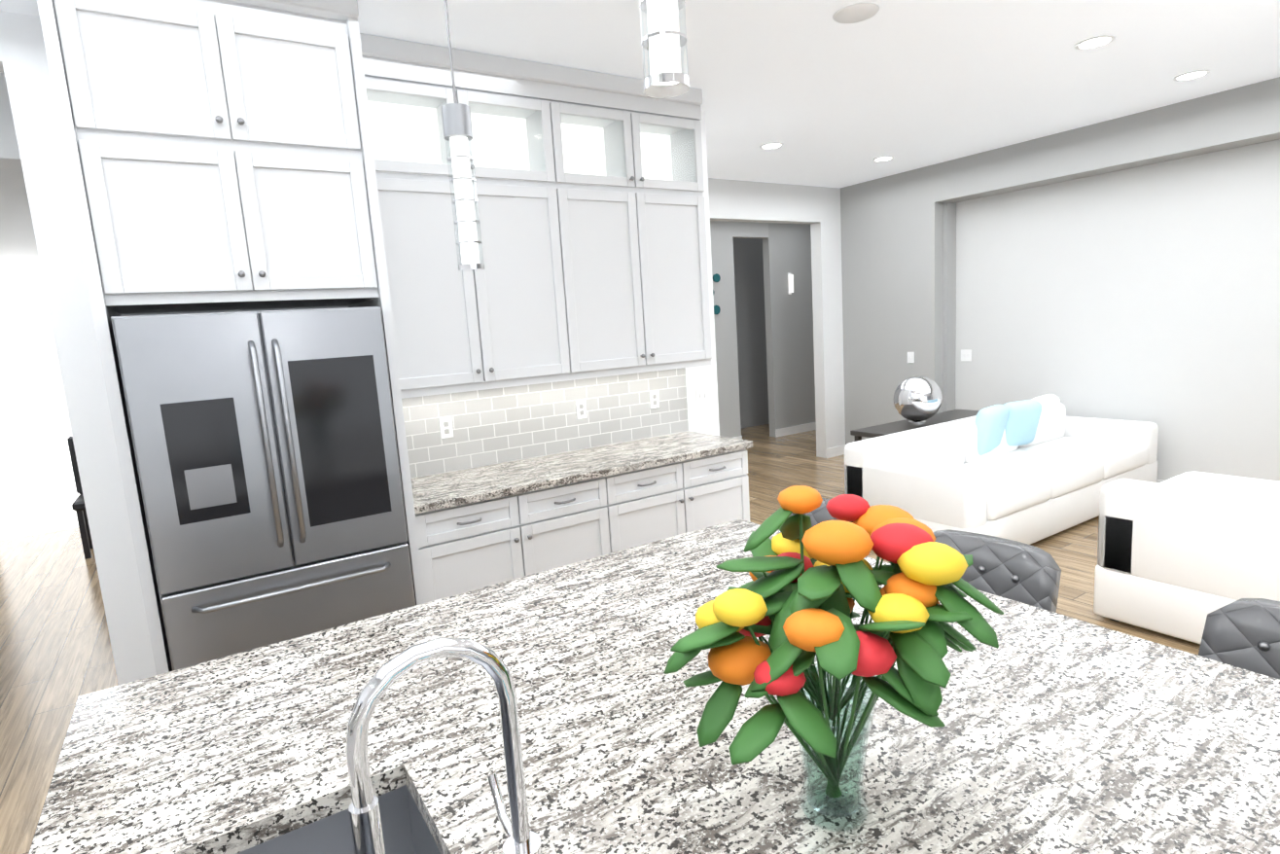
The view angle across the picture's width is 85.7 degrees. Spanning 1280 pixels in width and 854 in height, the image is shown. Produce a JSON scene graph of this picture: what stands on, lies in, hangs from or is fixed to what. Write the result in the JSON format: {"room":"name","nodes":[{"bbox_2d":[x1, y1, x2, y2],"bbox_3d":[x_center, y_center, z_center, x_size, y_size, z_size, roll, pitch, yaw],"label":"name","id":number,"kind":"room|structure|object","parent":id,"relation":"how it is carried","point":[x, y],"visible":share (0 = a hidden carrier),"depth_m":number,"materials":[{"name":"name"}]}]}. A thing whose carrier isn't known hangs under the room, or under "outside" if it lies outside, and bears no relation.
{"room":"kitchen","nodes":[
{"label":"kitchen","id":0,"kind":"room"},
{"bbox_2d":[0,72,79,539],"bbox_3d":[-4.439,-0.280,4.814,1.620,3.050,5.070,-9,10,-32],"label":"wall","id":1,"kind":"structure","parent":0,"point":[39,493],"depth_m":2.95,"materials":[{"name":"white paint"}]},
{"bbox_2d":[211,779,444,853],"bbox_3d":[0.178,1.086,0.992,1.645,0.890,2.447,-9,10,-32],"label":"sink","id":2,"kind":"object","parent":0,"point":[387,820],"depth_m":1.15,"materials":[{"name":"metal"}]},
{"bbox_2d":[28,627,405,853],"bbox_3d":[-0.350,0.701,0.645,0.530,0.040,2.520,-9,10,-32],"label":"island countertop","id":3,"kind":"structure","parent":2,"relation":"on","point":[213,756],"depth_m":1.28,"materials":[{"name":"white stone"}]},
{"bbox_2d":[335,518,1279,853],"bbox_3d":[0.468,0.571,1.168,1.430,0.040,2.520,-9,10,-32],"label":"island countertop","id":4,"kind":"structure","parent":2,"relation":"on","point":[538,713],"depth_m":1.20,"materials":[{"name":"white stone"}]},
{"bbox_2d":[663,485,1004,832],"bbox_3d":[0.270,0.331,1.016,0.505,0.501,0.466,-9,10,-32],"label":"vase","id":5,"kind":"object","parent":4,"relation":"on","point":[802,591],"visible":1,"depth_m":0.90,"materials":[{"name":"clear glass"}]},
{"bbox_2d":[0,10,719,685],"bbox_3d":[-1.697,-0.258,3.483,5.230,3.050,0.150,-9,10,-32],"label":"wall","id":6,"kind":"structure","parent":0,"point":[23,65],"depth_m":2.95,"materials":[{"name":"white paint"}]},
{"bbox_2d":[375,165,585,394],"bbox_3d":[-0.903,-0.755,3.658,1.074,1.040,0.320,-9,10,-32],"label":"upper cabinet","id":7,"kind":"object","parent":6,"relation":"attached to","point":[516,319],"depth_m":3.54,"materials":[{"name":"white wood"}]},
{"bbox_2d":[401,367,688,478],"bbox_3d":[-0.541,-0.078,4.167,2.058,0.490,0.008,-9,10,-32],"label":"backsplash","id":8,"kind":"structure","parent":6,"relation":"attached to","point":[500,425],"depth_m":4.12,"materials":[{"name":"tile"}]},
{"bbox_2d":[438,417,453,438],"bbox_3d":[-1.072,0.005,3.817,0.070,0.115,0.008,-9,10,-32],"label":"electrical outlet","id":9,"kind":"object","parent":8,"relation":"attached to","point":[445,428],"visible":1,"depth_m":3.81,"materials":[{"name":"white plastic"}]},
{"bbox_2d":[575,399,587,419],"bbox_3d":[-0.362,-0.108,4.272,0.070,0.115,0.008,-9,10,-32],"label":"electrical outlet","id":10,"kind":"object","parent":8,"relation":"attached to","point":[581,407],"visible":1,"depth_m":4.27,"materials":[{"name":"white plastic"}]},
{"bbox_2d":[649,390,659,408],"bbox_3d":[0.097,-0.181,4.566,0.070,0.115,0.008,-9,10,-32],"label":"electrical outlet","id":11,"kind":"object","parent":8,"relation":"attached to","point":[654,400],"visible":1,"depth_m":4.56,"materials":[{"name":"white plastic"}]},
{"bbox_2d":[569,180,711,375],"bbox_3d":[-0.105,-0.881,4.169,1.074,1.040,0.320,-9,10,-32],"label":"upper cabinet","id":12,"kind":"object","parent":6,"relation":"attached to","point":[588,187],"depth_m":4.06,"materials":[{"name":"white wood"}]},
{"bbox_2d":[695,386,710,404],"bbox_3d":[0.437,-0.218,4.792,0.120,0.120,0.014,-9,10,-32],"label":"switch plate","id":13,"kind":"object","parent":6,"relation":"attached to","point":[701,395],"visible":1,"depth_m":4.79,"materials":[{"name":"white plastic"}]},
{"bbox_2d":[0,423,1200,853],"bbox_3d":[0.658,1.085,4.003,12.500,0.050,16.000,-9,10,-32],"label":"floor","id":14,"kind":"structure","parent":0,"point":[56,658],"depth_m":4.28,"materials":[{"name":"brown wood"}]},
{"bbox_2d":[67,436,93,559],"bbox_3d":[-4.701,0.578,6.073,0.440,1.020,0.440,-9,10,-32],"label":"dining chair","id":15,"kind":"object","parent":14,"relation":"on","point":[78,506],"visible":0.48,"depth_m":5.94,"materials":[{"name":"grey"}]},
{"bbox_2d":[36,0,425,675],"bbox_3d":[-1.649,-0.187,2.996,1.010,3.048,0.723,-9,10,-32],"label":"tall cabinet","id":16,"kind":"object","parent":14,"relation":"on","point":[218,156],"visible":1,"depth_m":2.58,"materials":[{"name":"white wood"}]},
{"bbox_2d":[110,306,415,671],"bbox_3d":[-1.581,0.424,3.042,0.910,1.820,0.791,-9,10,-32],"label":"fridge","id":17,"kind":"object","parent":14,"relation":"on","point":[266,448],"visible":0.71,"depth_m":2.68,"materials":[{"name":"metal"}]},
{"bbox_2d":[415,473,625,603],"bbox_3d":[-0.726,0.735,3.752,1.083,0.890,0.620,-9,10,-32],"label":"base cabinet","id":18,"kind":"object","parent":14,"relation":"on","point":[480,527],"depth_m":3.44,"materials":[{"name":"wood"}]},
{"bbox_2d":[411,430,752,516],"bbox_3d":[-0.342,0.212,3.931,2.055,0.040,0.650,-9,10,-32],"label":"countertop","id":19,"kind":"structure","parent":18,"relation":"on","point":[431,493],"depth_m":3.76,"materials":[{"name":"grey stone"}]},
{"bbox_2d":[617,450,749,549],"bbox_3d":[0.074,0.607,4.265,1.069,0.890,0.620,-9,10,-32],"label":"base cabinet","id":20,"kind":"object","parent":14,"relation":"on","point":[661,502],"depth_m":3.99,"materials":[{"name":"wood"}]},
{"bbox_2d":[789,497,838,527],"bbox_3d":[0.519,0.795,2.437,0.529,1.000,0.450,-8,10,-29],"label":"bar stool","id":21,"kind":"object","parent":14,"relation":"on","point":[819,515],"depth_m":2.49,"materials":[{"name":"grey leather"}]},
{"bbox_2d":[850,375,979,441],"bbox_3d":[2.476,0.093,5.969,1.500,1.102,0.390,-9,10,-32],"label":"console table","id":22,"kind":"object","parent":14,"relation":"on","point":[917,400],"visible":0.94,"depth_m":5.73,"materials":[{"name":"grey metal"}]},
{"bbox_2d":[932,529,1061,612],"bbox_3d":[0.856,0.849,1.924,0.529,1.000,0.450,-10,10,-36],"label":"bar stool","id":23,"kind":"object","parent":14,"relation":"on","point":[1018,572],"visible":0.21,"depth_m":1.91,"materials":[{"name":"grey leather"}]},
{"bbox_2d":[844,393,1158,544],"bbox_3d":[2.888,0.271,5.370,2.700,0.875,1.020,-9,10,-32],"label":"sofa","id":24,"kind":"object","parent":14,"relation":"on","point":[1032,471],"visible":0.94,"depth_m":4.98,"materials":[{"name":"fabric"}]},
{"bbox_2d":[1093,471,1279,643],"bbox_3d":[3.397,0.657,2.874,1.020,0.780,2.300,-9,10,-32],"label":"sofa","id":25,"kind":"object","parent":14,"relation":"on","point":[1182,555],"visible":1,"depth_m":3.25,"materials":[{"name":"fabric"}]},
{"bbox_2d":[1198,598,1279,679],"bbox_3d":[1.231,0.910,1.353,0.529,1.000,0.450,-8,9,-26],"label":"bar stool","id":26,"kind":"object","parent":14,"relation":"on","point":[1243,633],"visible":0.1,"depth_m":1.48,"materials":[{"name":"grey leather"}]},
{"bbox_2d":[0,0,1279,187],"bbox_3d":[0.464,-1.960,3.550,12.500,0.020,16.000,-9,10,-32],"label":"ceiling","id":27,"kind":"structure","parent":0,"point":[819,93],"depth_m":3.92,"materials":[{"name":"white paint"}]},
{"bbox_2d":[440,0,485,271],"bbox_3d":[-0.368,-0.923,1.252,0.120,1.250,0.120,-9,10,-32],"label":"pendant light","id":28,"kind":"object","parent":27,"relation":"hanging from","point":[457,125],"visible":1,"depth_m":1.31,"materials":[{"name":"silver metal"}]},
{"bbox_2d":[639,0,690,98],"bbox_3d":[-0.005,-0.928,0.685,0.120,1.120,0.120,-9,10,-32],"label":"pendant light","id":29,"kind":"object","parent":27,"relation":"hanging from","point":[664,40],"visible":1,"depth_m":0.75,"materials":[{"name":"clear glass"}]},
{"bbox_2d":[759,142,782,149],"bbox_3d":[1.076,-2.296,5.635,0.190,0.006,0.190,-9,10,-32],"label":"recessed light","id":30,"kind":"object","parent":27,"relation":"in","point":[767,146],"visible":0.98,"depth_m":5.64,"materials":[{"name":"white"}]},
{"bbox_2d":[832,2,879,23],"bbox_3d":[1.010,-1.934,3.228,0.210,0.006,0.210,-9,10,-32],"label":"ceiling speaker","id":31,"kind":"object","parent":27,"relation":"attached to","point":[856,13],"visible":1,"depth_m":3.21,"materials":[{"name":"white plastic"}]},
{"bbox_2d":[872,155,893,161],"bbox_3d":[2.253,-2.483,6.389,0.190,0.006,0.190,-9,10,-32],"label":"recessed light","id":32,"kind":"object","parent":27,"relation":"in","point":[884,159],"visible":0.98,"depth_m":6.39,"materials":[{"name":"white"}]},
{"bbox_2d":[1074,35,1115,50],"bbox_3d":[2.501,-2.113,3.792,0.190,0.006,0.190,-9,10,-32],"label":"recessed light","id":33,"kind":"object","parent":27,"relation":"in","point":[1095,42],"visible":0.98,"depth_m":3.79,"materials":[{"name":"white"}]},
{"bbox_2d":[1173,70,1209,81],"bbox_3d":[3.586,-2.286,4.487,0.190,0.006,0.190,-9,10,-32],"label":"recessed light","id":34,"kind":"object","parent":27,"relation":"in","point":[1191,75],"visible":0.98,"depth_m":4.49,"materials":[{"name":"white"}]},
{"bbox_2d":[710,220,816,437],"bbox_3d":[1.081,-1.258,9.029,5.000,3.050,0.120,-9,10,-32],"label":"wall","id":35,"kind":"structure","parent":0,"point":[764,338],"depth_m":9.30,"materials":[{"name":"grey paint"}]},
{"bbox_2d":[712,273,720,314],"bbox_3d":[0.757,-1.552,8.697,0.688,0.874,0.025,-9,10,-32],"label":"discs","id":36,"kind":"object","parent":35,"relation":"attached to","point":[717,278],"visible":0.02,"depth_m":8.81,"materials":[{"name":"teal"}]},
{"bbox_2d":[787,272,793,294],"bbox_3d":[2.081,-1.974,9.497,0.060,0.300,0.068,-9,10,-32],"label":"sconce","id":37,"kind":"object","parent":35,"relation":"attached to","point":[790,283],"visible":0.98,"depth_m":9.48,"materials":[{"name":"white"}]},
{"bbox_2d":[775,422,816,437],"bbox_3d":[2.554,-0.015,10.050,1.580,0.110,0.012,-9,10,-32],"label":"baseboard","id":38,"kind":"structure","parent":35,"relation":"attached to","point":[786,431],"depth_m":9.83,"materials":[{"name":"white wood"}]},
{"bbox_2d":[708,177,845,458],"bbox_3d":[0.934,-0.974,7.178,3.600,3.050,0.150,-9,10,-32],"label":"wall","id":39,"kind":"structure","parent":0,"point":[817,209],"depth_m":7.71,"materials":[{"name":"grey paint"}]},
{"bbox_2d":[825,444,845,458],"bbox_3d":[2.293,0.290,8.109,0.290,0.110,0.012,-9,10,-32],"label":"baseboard","id":40,"kind":"structure","parent":39,"relation":"attached to","point":[831,451],"depth_m":8.10,"materials":[{"name":"white wood"}]},
{"bbox_2d":[840,76,1279,481],"bbox_3d":[5.426,-0.744,3.698,0.420,3.050,10.600,-9,10,-32],"label":"wall","id":41,"kind":"structure","parent":0,"point":[1125,267],"depth_m":5.93,"materials":[{"name":"grey paint"}]},
{"bbox_2d":[907,352,914,362],"bbox_3d":[2.862,-0.736,7.299,0.014,0.120,0.080,-9,10,-32],"label":"light switch","id":42,"kind":"object","parent":41,"relation":"attached to","point":[910,357],"visible":1,"depth_m":7.29,"materials":[{"name":"white plastic"}]},
{"bbox_2d":[960,349,971,360],"bbox_3d":[3.353,-0.736,7.093,0.014,0.120,0.120,-9,10,-32],"label":"light switch","id":43,"kind":"object","parent":41,"relation":"attached to","point":[966,354],"visible":1,"depth_m":7.09,"materials":[{"name":"white plastic"}]}
]}

